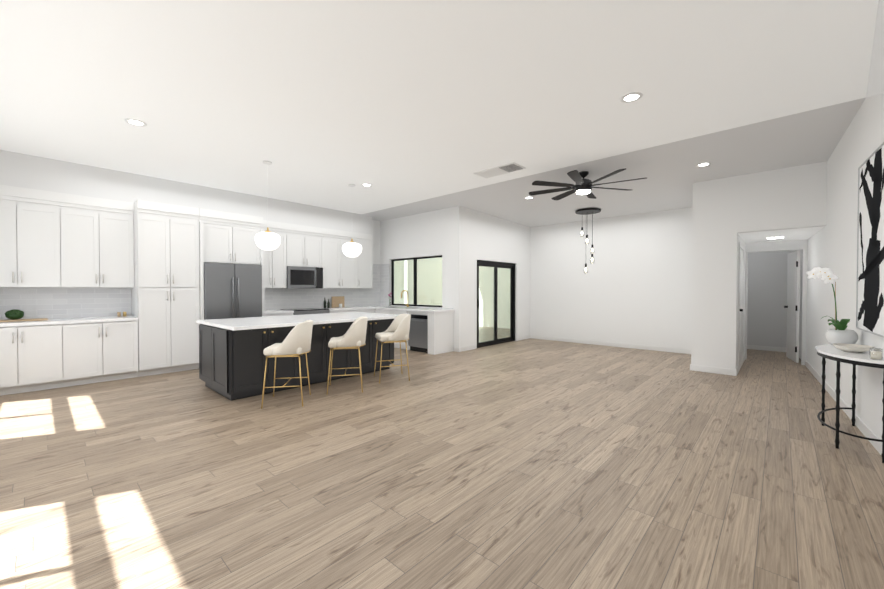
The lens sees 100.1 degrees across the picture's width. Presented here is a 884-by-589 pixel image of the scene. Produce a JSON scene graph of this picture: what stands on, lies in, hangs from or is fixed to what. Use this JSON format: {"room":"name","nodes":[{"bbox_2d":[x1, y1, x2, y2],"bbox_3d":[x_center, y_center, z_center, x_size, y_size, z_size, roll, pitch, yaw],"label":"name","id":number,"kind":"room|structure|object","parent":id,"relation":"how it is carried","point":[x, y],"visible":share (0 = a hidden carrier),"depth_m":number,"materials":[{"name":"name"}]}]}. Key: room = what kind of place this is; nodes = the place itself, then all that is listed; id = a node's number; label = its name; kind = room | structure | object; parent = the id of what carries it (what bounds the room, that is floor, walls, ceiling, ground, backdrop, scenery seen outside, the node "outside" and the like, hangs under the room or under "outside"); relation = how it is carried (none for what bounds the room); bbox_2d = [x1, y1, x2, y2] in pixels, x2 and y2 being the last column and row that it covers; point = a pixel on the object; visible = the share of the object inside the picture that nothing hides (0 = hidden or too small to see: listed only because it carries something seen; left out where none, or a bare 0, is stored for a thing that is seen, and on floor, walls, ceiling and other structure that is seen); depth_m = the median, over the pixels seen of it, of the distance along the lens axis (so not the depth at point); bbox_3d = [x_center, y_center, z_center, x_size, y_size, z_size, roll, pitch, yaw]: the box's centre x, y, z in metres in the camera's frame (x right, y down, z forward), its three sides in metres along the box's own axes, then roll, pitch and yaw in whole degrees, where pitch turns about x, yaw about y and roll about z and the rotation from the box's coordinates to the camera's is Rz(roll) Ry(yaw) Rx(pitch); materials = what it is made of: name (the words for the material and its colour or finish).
{"room":"kitchen","nodes":[
{"label":"kitchen","id":0,"kind":"room"},
{"bbox_2d":[0,150,371,234],"bbox_3d":[-4.054,-1.751,6.843,0.300,0.605,6.570,1,1,42],"label":"wall","id":1,"kind":"structure","parent":0,"point":[33,172],"depth_m":5.96,"materials":[{"name":"white paint"}]},
{"bbox_2d":[372,220,379,263],"bbox_3d":[-4.058,-0.408,7.189,0.150,3.300,7.350,1,1,42],"label":"wall","id":2,"kind":"structure","parent":0,"point":[376,239],"depth_m":9.63,"materials":[{"name":"white paint"}]},
{"bbox_2d":[0,197,67,288],"bbox_3d":[-5.733,-0.669,4.997,0.327,1.140,0.916,1,1,42],"label":"upper cabinet","id":3,"kind":"object","parent":2,"relation":"attached to","point":[67,265],"depth_m":5.00,"materials":[{"name":"white wood"}]},
{"bbox_2d":[68,205,133,288],"bbox_3d":[-5.212,-0.676,5.566,0.327,1.140,0.858,1,1,42],"label":"upper cabinet","id":4,"kind":"object","parent":2,"relation":"attached to","point":[100,241],"depth_m":5.49,"materials":[{"name":"white wood"}]},
{"bbox_2d":[199,220,262,264],"bbox_3d":[-3.933,-0.907,6.763,0.597,0.710,0.936,1,1,42],"label":"upper cabinet","id":5,"kind":"object","parent":2,"relation":"attached to","point":[220,241],"depth_m":6.52,"materials":[{"name":"white wood"}]},
{"bbox_2d":[259,228,290,287],"bbox_3d":[-3.468,-0.702,7.473,0.327,1.140,0.639,1,1,42],"label":"upper cabinet","id":6,"kind":"object","parent":2,"relation":"attached to","point":[276,261],"depth_m":7.43,"materials":[{"name":"white wood"}]},
{"bbox_2d":[291,232,322,267],"bbox_3d":[-3.027,-0.933,7.953,0.327,0.690,0.786,1,1,42],"label":"upper cabinet","id":7,"kind":"object","parent":2,"relation":"attached to","point":[306,249],"depth_m":7.87,"materials":[{"name":"white wood"}]},
{"bbox_2d":[287,266,322,287],"bbox_3d":[-2.987,-0.358,7.925,0.399,0.452,0.780,1,1,42],"label":"microwave","id":8,"kind":"object","parent":7,"relation":"attached to","point":[304,277],"visible":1,"depth_m":7.79,"materials":[{"name":"silver metal"}]},
{"bbox_2d":[323,236,358,287],"bbox_3d":[-2.452,-0.716,8.584,0.327,1.140,1.034,1,1,42],"label":"upper cabinet","id":9,"kind":"object","parent":2,"relation":"attached to","point":[340,270],"depth_m":8.44,"materials":[{"name":"white wood"}]},
{"bbox_2d":[359,240,374,287],"bbox_3d":[-2.006,-0.723,9.071,0.327,1.140,0.517,1,1,42],"label":"upper cabinet","id":10,"kind":"object","parent":2,"relation":"attached to","point":[360,283],"depth_m":9.02,"materials":[{"name":"white wood"}]},
{"bbox_2d":[380,206,463,346],"bbox_3d":[-0.577,-0.430,8.884,2.700,3.300,0.150,1,1,42],"label":"wall","id":11,"kind":"structure","parent":0,"point":[440,232],"depth_m":8.29,"materials":[{"name":"white paint"}]},
{"bbox_2d":[391,255,441,306],"bbox_3d":[-0.611,-0.303,8.930,1.824,1.175,0.060,1,1,42],"label":"kitchen window","id":12,"kind":"structure","parent":11,"relation":"in","point":[415,277],"depth_m":8.94,"materials":[{"name":"black metal"}]},
{"bbox_2d":[0,0,878,213],"bbox_3d":[-0.951,-1.963,3.750,9.350,0.200,6.300,1,1,42],"label":"ceiling","id":13,"kind":"structure","parent":0,"point":[325,103],"depth_m":3.24,"materials":[{"name":"white paint"}]},
{"bbox_2d":[124,118,146,126],"bbox_3d":[-3.319,-1.863,4.014,0.190,0.003,0.190,1,1,42],"label":"recessed light","id":14,"kind":"object","parent":13,"relation":"in","point":[135,122],"visible":1,"depth_m":4.01,"materials":[{"name":"white paint"}]},
{"bbox_2d":[255,161,280,249],"bbox_3d":[-2.479,-1.256,5.266,0.336,1.251,0.336,1,1,42],"label":"pendant light","id":15,"kind":"object","parent":13,"relation":"hanging from","point":[267,239],"visible":1,"depth_m":5.17,"materials":[{"name":"white glass"}]},
{"bbox_2d":[342,184,361,256],"bbox_3d":[-1.561,-1.271,6.418,0.336,1.251,0.336,1,1,42],"label":"pendant light","id":16,"kind":"object","parent":13,"relation":"hanging from","point":[351,249],"visible":1,"depth_m":6.31,"materials":[{"name":"white glass"}]},
{"bbox_2d":[473,162,525,177],"bbox_3d":[0.866,-1.878,5.627,0.720,0.017,0.340,1,1,42],"label":"ceiling vent","id":17,"kind":"object","parent":13,"relation":"in","point":[501,169],"visible":0.98,"depth_m":5.58,"materials":[{"name":"white metal"}]},
{"bbox_2d":[620,92,642,102],"bbox_3d":[1.787,-1.857,3.492,0.190,0.003,0.190,1,1,42],"label":"recessed light","id":18,"kind":"object","parent":13,"relation":"in","point":[631,97],"visible":1,"depth_m":3.49,"materials":[{"name":"white paint"}]},
{"bbox_2d":[0,327,883,588],"bbox_3d":[0.973,1.289,5.896,9.350,0.060,12.000,1,1,42],"label":"floor","id":19,"kind":"structure","parent":0,"point":[530,463],"depth_m":2.59,"materials":[{"name":"brown wood"}]},
{"bbox_2d":[0,325,71,395],"bbox_3d":[-5.626,0.835,4.919,0.617,0.875,0.916,1,1,42],"label":"base cabinet","id":20,"kind":"object","parent":19,"relation":"on","point":[32,357],"depth_m":4.83,"materials":[{"name":"white wood"}]},
{"bbox_2d":[0,317,137,328],"bbox_3d":[-5.477,0.375,5.064,0.632,0.040,1.976,1,1,42],"label":"countertop","id":21,"kind":"structure","parent":20,"relation":"on","point":[51,320],"depth_m":5.12,"materials":[{"name":"white stone"}]},
{"bbox_2d":[0,309,47,321],"bbox_3d":[-5.637,0.275,4.976,0.240,0.159,0.460,1,1,42],"label":"potted plant","id":22,"kind":"object","parent":21,"relation":"on","point":[15,315],"visible":1,"depth_m":4.90,"materials":[{"name":"green plant"}]},
{"bbox_2d":[117,312,126,316],"bbox_3d":[-5.007,0.309,5.790,0.044,0.070,0.115,1,1,34],"label":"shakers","id":23,"kind":"object","parent":21,"relation":"on","point":[119,314],"visible":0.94,"depth_m":5.76,"materials":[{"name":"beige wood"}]},
{"bbox_2d":[72,321,138,385],"bbox_3d":[-5.105,0.827,5.488,0.617,0.875,0.858,1,1,42],"label":"base cabinet","id":24,"kind":"object","parent":19,"relation":"on","point":[102,351],"depth_m":5.32,"materials":[{"name":"white wood"}]},
{"bbox_2d":[131,200,199,376],"bbox_3d":[-4.531,-0.088,6.080,0.650,2.690,0.802,1,1,42],"label":"pantry","id":25,"kind":"object","parent":19,"relation":"on","point":[165,302],"visible":1,"depth_m":5.85,"materials":[{"name":"white wood"}]},
{"bbox_2d":[204,263,261,319],"bbox_3d":[-3.861,0.353,6.714,0.716,1.790,0.930,1,1,42],"label":"refrigerator","id":26,"kind":"object","parent":19,"relation":"on","point":[232,290],"visible":0.46,"depth_m":6.46,"materials":[{"name":"grey metal"}]},
{"bbox_2d":[262,312,293,316],"bbox_3d":[-3.381,0.802,7.374,0.617,0.875,0.581,1,1,42],"label":"base cabinet","id":27,"kind":"object","parent":19,"relation":"on","point":[276,313],"depth_m":7.21,"materials":[{"name":"white"}]},
{"bbox_2d":[263,308,286,315],"bbox_3d":[-3.375,0.345,7.362,0.632,0.040,0.581,1,1,42],"label":"countertop","id":28,"kind":"structure","parent":27,"relation":"on","point":[270,311],"depth_m":7.15,"materials":[{"name":"white stone"}]},
{"bbox_2d":[261,320,312,408],"bbox_3d":[-1.819,0.799,4.434,0.525,0.961,0.570,0,1,-10],"label":"bar stool","id":29,"kind":"object","parent":19,"relation":"on","point":[296,342],"visible":1,"depth_m":4.24,"materials":[{"name":"beige fabric"}]},
{"bbox_2d":[199,320,393,400],"bbox_3d":[-2.074,0.825,5.678,1.189,0.876,2.566,1,1,42],"label":"kitchen island","id":30,"kind":"object","parent":19,"relation":"on","point":[232,359],"depth_m":4.85,"materials":[{"name":"grey wood"}]},
{"bbox_2d":[197,312,396,331],"bbox_3d":[-1.998,0.368,5.603,1.426,0.040,2.595,1,1,42],"label":"island countertop","id":31,"kind":"structure","parent":30,"relation":"on","point":[237,324],"depth_m":5.08,"materials":[{"name":"white stone"}]},
{"bbox_2d":[280,308,329,314],"bbox_3d":[-2.879,0.760,7.841,0.691,0.907,0.780,1,1,42],"label":"range","id":32,"kind":"object","parent":19,"relation":"on","point":[301,311],"visible":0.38,"depth_m":7.67,"materials":[{"name":"silver metal"}]},
{"bbox_2d":[326,317,367,394],"bbox_3d":[-1.272,0.792,5.005,0.525,0.961,0.570,0,1,-13],"label":"bar stool","id":33,"kind":"object","parent":19,"relation":"on","point":[353,336],"visible":0.98,"depth_m":4.81,"materials":[{"name":"beige fabric"}]},
{"bbox_2d":[359,308,374,312],"bbox_3d":[-1.951,0.782,8.894,0.675,0.875,0.474,1,1,42],"label":"base cabinet","id":34,"kind":"object","parent":19,"relation":"on","point":[367,310],"depth_m":8.70,"materials":[{"name":"white"}]},
{"bbox_2d":[374,314,410,382],"bbox_3d":[-0.732,0.784,5.585,0.525,0.961,0.570,0,1,-20],"label":"bar stool","id":35,"kind":"object","parent":19,"relation":"on","point":[397,330],"visible":1,"depth_m":5.43,"materials":[{"name":"beige fabric"}]},
{"bbox_2d":[375,308,426,349],"bbox_3d":[-0.984,0.785,8.709,1.157,0.875,0.676,1,1,42],"label":"base cabinet","id":36,"kind":"object","parent":19,"relation":"on","point":[396,311],"depth_m":8.34,"materials":[{"name":"white"}]},
{"bbox_2d":[324,304,390,311],"bbox_3d":[-2.019,0.325,8.845,0.632,0.040,1.865,1,1,42],"label":"countertop","id":37,"kind":"structure","parent":36,"relation":"on","point":[368,305],"depth_m":8.41,"materials":[{"name":"white stone"}]},
{"bbox_2d":[324,296,343,307],"bbox_3d":[-2.483,0.177,8.582,0.165,0.260,0.580,1,1,42],"label":"board","id":38,"kind":"object","parent":37,"relation":"on","point":[337,301],"visible":0.98,"depth_m":8.65,"materials":[{"name":"beige wood"}]},
{"bbox_2d":[427,312,453,354],"bbox_3d":[-0.021,0.796,7.868,0.186,0.875,0.617,1,1,42],"label":"base cabinet","id":39,"kind":"object","parent":19,"relation":"on","point":[440,324],"depth_m":7.72,"materials":[{"name":"white wood"}]},
{"bbox_2d":[408,314,427,352],"bbox_3d":[-0.344,0.832,8.102,0.600,0.797,0.624,1,1,42],"label":"dishwasher","id":40,"kind":"object","parent":39,"relation":"in","point":[418,337],"visible":0.56,"depth_m":7.89,"materials":[{"name":"silver metal"}]},
{"bbox_2d":[403,308,454,311],"bbox_3d":[-0.663,0.331,8.426,1.936,0.040,0.652,1,1,42],"label":"countertop","id":41,"kind":"structure","parent":39,"relation":"on","point":[404,309],"depth_m":7.91,"materials":[{"name":"white stone"}]},
{"bbox_2d":[401,290,408,306],"bbox_3d":[-0.910,0.097,8.873,0.120,0.413,0.239,1,1,42],"label":"faucet","id":42,"kind":"object","parent":41,"relation":"on","point":[407,297],"visible":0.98,"depth_m":8.90,"materials":[{"name":"gold metal"}]},
{"bbox_2d":[815,344,883,462],"bbox_3d":[3.608,0.898,3.329,0.350,0.790,1.120,1,1,39],"label":"console table","id":43,"kind":"object","parent":19,"relation":"on","point":[833,352],"visible":0.98,"depth_m":3.12,"materials":[{"name":"white stone"}]},
{"bbox_2d":[806,266,857,344],"bbox_3d":[3.839,0.107,3.644,0.358,0.779,0.378,1,1,39],"label":"orchid","id":44,"kind":"object","parent":43,"relation":"on","point":[840,333],"visible":0.98,"depth_m":3.63,"materials":[{"name":"white ceramic"}]},
{"bbox_2d":[833,343,873,352],"bbox_3d":[3.612,0.475,3.255,0.250,0.055,0.250,1,1,39],"label":"decorative bowl","id":45,"kind":"object","parent":43,"relation":"on","point":[856,348],"visible":0.98,"depth_m":3.22,"materials":[{"name":"beige ceramic"}]},
{"bbox_2d":[869,348,882,359],"bbox_3d":[3.408,0.465,2.906,0.068,0.083,0.067,1,1,39],"label":"candle","id":46,"kind":"object","parent":43,"relation":"on","point":[876,354],"visible":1,"depth_m":2.89,"materials":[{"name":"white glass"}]},
{"bbox_2d":[464,207,530,348],"bbox_3d":[1.444,-0.434,9.204,0.150,3.300,3.050,1,1,42],"label":"wall","id":47,"kind":"structure","parent":0,"point":[487,237],"depth_m":8.87,"materials":[{"name":"white paint"}]},
{"bbox_2d":[457,345,475,351],"bbox_3d":[0.550,1.182,8.142,0.037,0.095,0.574,1,1,42],"label":"baseboard","id":48,"kind":"structure","parent":47,"relation":"attached to","point":[459,349],"depth_m":8.10,"materials":[{"name":"white paint"}]},
{"bbox_2d":[477,260,514,347],"bbox_3d":[1.323,0.209,9.058,0.100,2.017,1.714,1,1,42],"label":"sliding door","id":49,"kind":"structure","parent":47,"relation":"in","point":[496,266],"depth_m":9.05,"materials":[{"name":"black metal"}]},
{"bbox_2d":[518,335,530,340],"bbox_3d":[2.206,1.159,9.937,0.014,0.095,0.629,1,1,42],"label":"baseboard","id":50,"kind":"structure","parent":47,"relation":"attached to","point":[527,336],"depth_m":9.93,"materials":[{"name":"white paint"}]},
{"bbox_2d":[362,98,865,226],"bbox_3d":[2.304,-1.958,7.753,8.750,0.314,4.000,1,1,42],"label":"ceiling","id":51,"kind":"structure","parent":0,"point":[672,173],"depth_m":5.62,"materials":[{"name":"white paint"}]},
{"bbox_2d":[529,168,646,200],"bbox_3d":[2.180,-1.717,5.701,1.686,0.318,1.686,1,1,42],"label":"ceiling fan","id":52,"kind":"object","parent":51,"relation":"hanging from","point":[581,186],"visible":1,"depth_m":5.61,"materials":[{"name":"black metal"}]},
{"bbox_2d":[575,208,600,273],"bbox_3d":[3.185,-1.145,8.083,0.520,1.371,0.520,1,1,42],"label":"chandelier","id":53,"kind":"object","parent":51,"relation":"hanging from","point":[587,211],"visible":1,"depth_m":8.07,"materials":[{"name":"glass"}]},
{"bbox_2d":[696,162,711,166],"bbox_3d":[3.721,-1.845,5.266,0.190,0.003,0.190,1,1,42],"label":"recessed light","id":54,"kind":"object","parent":51,"relation":"in","point":[703,164],"visible":1,"depth_m":5.25,"materials":[{"name":"white paint"}]},
{"bbox_2d":[530,207,807,364],"bbox_3d":[4.587,-0.422,8.294,5.716,3.300,0.150,1,1,42],"label":"wall","id":55,"kind":"structure","parent":0,"point":[633,285],"depth_m":8.60,"materials":[{"name":"white paint"}]},
{"bbox_2d":[531,335,690,353],"bbox_3d":[3.894,1.173,8.837,3.990,0.095,0.014,1,1,42],"label":"baseboard","id":56,"kind":"structure","parent":55,"relation":"attached to","point":[656,348],"depth_m":8.66,"materials":[{"name":"white paint"}]},
{"bbox_2d":[745,245,805,364],"bbox_3d":[6.394,0.183,7.114,0.814,2.120,0.861,1,1,42],"label":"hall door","id":57,"kind":"structure","parent":55,"relation":"in","point":[793,298],"depth_m":6.81,"materials":[{"name":"white paint"}]},
{"bbox_2d":[691,176,744,369],"bbox_3d":[4.965,-0.400,6.600,0.580,3.300,1.840,1,1,42],"label":"wall","id":58,"kind":"structure","parent":0,"point":[726,211],"depth_m":5.91,"materials":[{"name":"white paint"}]},
{"bbox_2d":[691,365,734,375],"bbox_3d":[4.341,1.211,5.935,0.570,0.095,0.014,1,1,42],"label":"baseboard","id":59,"kind":"structure","parent":58,"relation":"attached to","point":[716,370],"depth_m":5.92,"materials":[{"name":"white paint"}]},
{"bbox_2d":[735,354,744,375],"bbox_3d":[5.178,1.205,6.416,0.014,0.095,1.854,1,1,42],"label":"baseboard","id":60,"kind":"structure","parent":58,"relation":"attached to","point":[736,371],"depth_m":6.13,"materials":[{"name":"white paint"}]},
{"bbox_2d":[738,242,743,372],"bbox_3d":[5.092,0.204,6.275,0.050,2.100,0.900,1,1,42],"label":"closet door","id":61,"kind":"structure","parent":58,"relation":"in","point":[740,302],"depth_m":6.22,"materials":[{"name":"white paint"}]},
{"bbox_2d":[747,250,796,347],"bbox_3d":[6.912,-0.074,8.408,2.800,2.600,0.150,1,1,42],"label":"wall","id":62,"kind":"structure","parent":0,"point":[767,301],"depth_m":8.10,"materials":[{"name":"white paint"}]},
{"bbox_2d":[747,345,785,351],"bbox_3d":[6.912,1.180,8.313,2.650,0.095,0.014,1,1,42],"label":"baseboard","id":63,"kind":"structure","parent":62,"relation":"attached to","point":[755,347],"depth_m":8.12,"materials":[{"name":"white paint"}]},
{"bbox_2d":[738,227,822,242],"bbox_3d":[5.782,-1.517,7.153,2.800,1.080,3.500,1,1,42],"label":"ceiling","id":64,"kind":"structure","parent":0,"point":[786,235],"depth_m":6.04,"materials":[{"name":"white paint"}]},
{"bbox_2d":[739,161,826,232],"bbox_3d":[5.000,-1.494,5.402,1.050,1.080,0.140,1,1,42],"label":"wall","id":65,"kind":"structure","parent":0,"point":[795,197],"depth_m":5.35,"materials":[{"name":"white paint"}]},
{"bbox_2d":[797,93,883,439],"bbox_3d":[3.807,-0.354,3.151,0.150,3.300,12.400,1,1,39],"label":"wall","id":66,"kind":"structure","parent":0,"point":[832,245],"depth_m":4.13,"materials":[{"name":"white paint"}]},
{"bbox_2d":[805,360,881,454],"bbox_3d":[3.272,1.255,2.640,0.638,0.095,10.082,1,1,42],"label":"baseboard","id":67,"kind":"structure","parent":66,"relation":"attached to","point":[863,428],"depth_m":3.82,"materials":[{"name":"white paint"}]},
{"bbox_2d":[856,142,883,337],"bbox_3d":[3.681,-0.435,3.155,0.044,1.524,0.914,1,1,39],"label":"painting","id":68,"kind":"object","parent":66,"relation":"attached to","point":[870,275],"visible":1,"depth_m":3.17,"materials":[{"name":"white fabric"}]},
{"bbox_2d":[866,0,883,96],"bbox_3d":[2.921,-1.316,2.368,0.447,1.054,3.122,1,1,42],"label":"ceiling","id":69,"kind":"structure","parent":0,"point":[875,86],"depth_m":2.80,"materials":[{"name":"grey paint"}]},
{"label":"outside","id":70,"kind":"structure","parent":0,"visible":0},
{"bbox_2d":[394,257,509,328],"bbox_3d":[-0.180,-0.416,13.889,8.530,3.260,7.730,1,1,42],"label":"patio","id":71,"kind":"structure","parent":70,"point":[435,277],"depth_m":13.10,"materials":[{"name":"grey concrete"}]}
]}

